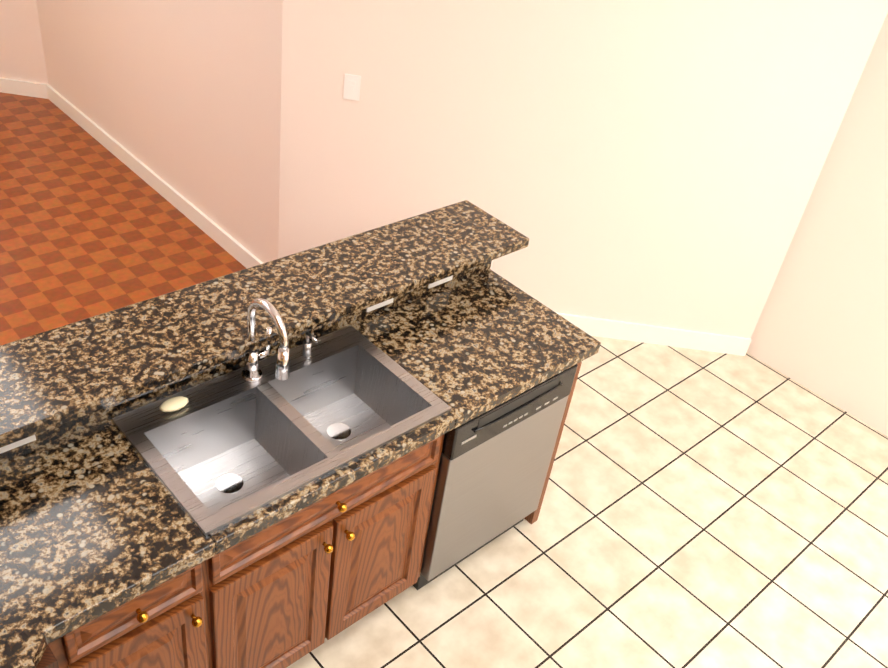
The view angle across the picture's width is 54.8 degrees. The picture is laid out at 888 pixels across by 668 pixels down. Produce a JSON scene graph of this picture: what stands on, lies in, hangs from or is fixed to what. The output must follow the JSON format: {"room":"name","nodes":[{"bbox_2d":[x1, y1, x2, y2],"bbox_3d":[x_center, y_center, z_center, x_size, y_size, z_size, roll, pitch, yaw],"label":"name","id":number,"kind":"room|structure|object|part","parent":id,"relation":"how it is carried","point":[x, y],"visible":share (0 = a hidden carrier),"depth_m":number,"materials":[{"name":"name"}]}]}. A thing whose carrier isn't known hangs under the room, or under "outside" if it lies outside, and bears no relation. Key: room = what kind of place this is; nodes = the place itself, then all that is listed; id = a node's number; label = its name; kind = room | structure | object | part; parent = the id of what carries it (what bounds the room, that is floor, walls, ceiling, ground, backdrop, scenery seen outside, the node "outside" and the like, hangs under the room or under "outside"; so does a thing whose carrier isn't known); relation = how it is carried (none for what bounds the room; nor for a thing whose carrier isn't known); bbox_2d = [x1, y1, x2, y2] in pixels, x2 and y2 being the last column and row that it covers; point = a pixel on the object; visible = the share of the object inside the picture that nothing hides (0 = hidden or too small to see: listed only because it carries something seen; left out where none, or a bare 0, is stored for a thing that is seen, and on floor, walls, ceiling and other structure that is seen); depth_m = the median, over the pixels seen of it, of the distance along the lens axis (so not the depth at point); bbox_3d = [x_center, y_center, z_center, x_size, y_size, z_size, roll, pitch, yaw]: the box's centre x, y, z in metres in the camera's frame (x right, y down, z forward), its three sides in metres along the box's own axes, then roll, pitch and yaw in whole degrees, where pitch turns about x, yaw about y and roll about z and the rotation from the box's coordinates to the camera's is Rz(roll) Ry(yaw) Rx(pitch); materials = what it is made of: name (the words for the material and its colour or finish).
{"room":"kitchen","nodes":[
{"label":"kitchen","id":0,"kind":"room"},
{"bbox_2d":[0,0,47,83],"bbox_3d":[-3.678,-3.169,5.415,2.179,3.150,0.140,8,36,-2],"label":"wall","id":1,"kind":"structure","parent":0,"point":[22,58],"depth_m":6.08,"materials":[{"name":"beige paint"}]},
{"bbox_2d":[0,92,246,345],"bbox_3d":[-3.523,-0.399,4.329,5.120,0.004,5.630,-23,47,-37],"label":"floor","id":2,"kind":"structure","parent":0,"point":[90,226],"depth_m":4.92,"materials":[{"name":"orange tile"}]},
{"bbox_2d":[36,0,307,262],"bbox_3d":[-1.676,-2.285,4.634,0.140,3.150,3.060,-23,47,-37],"label":"wall","id":3,"kind":"structure","parent":0,"point":[211,96],"depth_m":4.64,"materials":[{"name":"beige paint"}]},
{"bbox_2d":[287,12,887,667],"bbox_3d":[-2.021,-0.747,2.539,8.200,3.270,12.950,-23,47,-37],"label":"shell","id":4,"kind":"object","parent":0,"point":[699,508],"visible":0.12,"depth_m":3.76,"materials":[{"name":"tile"}]},
{"bbox_2d":[144,368,440,652],"bbox_3d":[-0.537,0.699,2.870,0.855,0.700,0.542,-23,47,-37],"label":"base cabinet","id":5,"kind":"object","parent":4,"relation":"on","point":[236,468],"depth_m":2.58,"materials":[{"name":"brown wood"}]},
{"bbox_3d":[-0.806,0.981,2.328,0.350,0.580,0.022,-23,47,-37],"label":"door","id":6,"kind":"part","parent":5,"relation":"part of","materials":[{"name":"brown wood"}]},
{"bbox_2d":[0,416,307,667],"bbox_3d":[-1.035,0.682,1.857,1.120,0.048,1.032,-23,47,-37],"label":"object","id":7,"kind":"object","parent":5,"relation":"on","point":[103,565],"depth_m":2.16,"materials":[{"name":"brown stone"}]},
{"bbox_3d":[-0.757,0.672,2.104,0.350,0.130,0.022,-23,47,-37],"label":"drawer","id":8,"kind":"part","parent":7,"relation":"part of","materials":[{"name":"brown wood"}]},
{"bbox_3d":[-0.738,0.686,2.088,0.029,0.029,0.039,-23,47,-37],"label":"drawer knob","id":9,"kind":"part","parent":7,"relation":"part of","materials":[{"name":"gold metal"}]},
{"bbox_2d":[112,325,451,554],"bbox_3d":[-0.471,0.311,2.596,0.846,0.190,0.516,-23,47,-37],"label":"sink","id":10,"kind":"object","parent":7,"relation":"in","point":[240,446],"depth_m":2.57,"materials":[{"name":"silver metal"}]},
{"bbox_2d":[241,297,318,382],"bbox_3d":[-0.455,0.008,2.572,0.251,0.327,0.216,-23,47,-37],"label":"faucet","id":11,"kind":"object","parent":10,"relation":"on","point":[288,363],"depth_m":2.63,"materials":[{"name":"silver metal"}]},
{"bbox_3d":[-0.313,0.479,2.467,0.800,0.130,0.022,-23,47,-37],"label":"drawer","id":12,"kind":"part","parent":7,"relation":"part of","materials":[{"name":"brown wood"}]},
{"bbox_3d":[-0.652,0.754,2.253,0.029,0.029,0.039,-23,47,-37],"label":"door knob","id":13,"kind":"part","parent":5,"relation":"part of","materials":[{"name":"gold metal"}]},
{"bbox_3d":[-0.512,0.853,2.568,0.395,0.580,0.022,-23,47,-37],"label":"door","id":14,"kind":"part","parent":5,"relation":"part of","materials":[{"name":"brown wood"}]},
{"bbox_3d":[-0.342,0.627,2.514,0.029,0.029,0.039,-23,47,-37],"label":"door knob","id":15,"kind":"part","parent":5,"relation":"part of","materials":[{"name":"gold metal"}]},
{"bbox_3d":[-0.293,0.494,2.450,0.029,0.029,0.039,-23,47,-37],"label":"drawer knob","id":16,"kind":"part","parent":5,"relation":"part of","materials":[{"name":"gold metal"}]},
{"bbox_3d":[-0.283,0.601,2.562,0.029,0.029,0.039,-23,47,-37],"label":"door knob","id":17,"kind":"part","parent":5,"relation":"part of","materials":[{"name":"gold metal"}]},
{"bbox_3d":[-0.211,0.723,2.814,0.395,0.580,0.022,-23,47,-37],"label":"door","id":18,"kind":"part","parent":5,"relation":"part of","materials":[{"name":"brown wood"}]},
{"bbox_2d":[340,268,600,429],"bbox_3d":[0.101,0.014,3.026,0.715,0.048,0.592,-23,47,-37],"label":"countertop","id":19,"kind":"structure","parent":5,"relation":"on","point":[464,349],"depth_m":2.95,"materials":[{"name":"brown stone"}]},
{"bbox_2d":[413,364,577,589],"bbox_3d":[0.060,0.439,3.221,0.594,0.860,0.451,-23,47,-37],"label":"dishwasher","id":20,"kind":"object","parent":19,"relation":"in","point":[494,463],"visible":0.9,"depth_m":3.03,"materials":[{"name":"silver metal"}]},
{"bbox_3d":[0.233,0.247,2.908,0.594,0.142,0.052,-23,47,-37],"label":"panel","id":21,"kind":"part","parent":20,"relation":"part of","materials":[{"name":"grey metal"}]},
{"bbox_2d":[300,0,887,337],"bbox_3d":[0.640,-1.387,3.901,1.787,3.150,1.937,-23,47,-37],"label":"wall","id":22,"kind":"structure","parent":0,"point":[654,162],"depth_m":4.06,"materials":[{"name":"beige paint"}]},
{"bbox_2d":[0,240,495,459],"bbox_3d":[-0.596,0.029,2.712,2.125,0.116,0.019,-23,47,-37],"label":"backsplash","id":23,"kind":"structure","parent":22,"relation":"attached to","point":[49,419],"depth_m":2.54,"materials":[{"name":"brown stone"}]},
{"bbox_2d":[343,74,360,100],"bbox_3d":[-0.427,-1.145,3.977,0.075,0.118,0.010,8,36,-2],"label":"light switch","id":24,"kind":"object","parent":22,"relation":"attached to","point":[352,83],"visible":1,"depth_m":3.98,"materials":[{"name":"white plastic"}]},
{"bbox_2d":[0,78,750,355],"bbox_3d":[-0.827,-0.878,5.489,2.162,0.110,5.151,-23,47,-37],"label":"baseboard","id":25,"kind":"structure","parent":22,"relation":"attached to","point":[590,326],"depth_m":5.06,"materials":[{"name":"white wood"}]},
{"bbox_3d":[-0.745,0.518,2.791,2.630,1.030,0.510,-23,47,-37],"label":"wall","id":26,"kind":"structure","parent":0,"visible":0},
{"bbox_2d":[0,435,35,453],"bbox_3d":[-1.139,0.274,2.252,0.118,0.075,0.008,-23,47,-37],"label":"outlet","id":27,"kind":"object","parent":26,"relation":"attached to","point":[17,444],"visible":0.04,"depth_m":2.27,"materials":[{"name":"white plastic"}]},
{"bbox_2d":[366,298,392,311],"bbox_3d":[-0.221,-0.124,3.001,0.118,0.075,0.010,-23,47,-37],"label":"electrical outlet","id":28,"kind":"object","parent":26,"relation":"attached to","point":[379,305],"visible":0.17,"depth_m":3.01,"materials":[{"name":"white plastic"}]},
{"bbox_2d":[428,275,452,287],"bbox_3d":[-0.009,-0.217,3.175,0.118,0.075,0.008,-23,47,-37],"label":"outlet","id":29,"kind":"object","parent":26,"relation":"attached to","point":[439,282],"visible":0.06,"depth_m":3.19,"materials":[{"name":"white plastic"}]}
]}

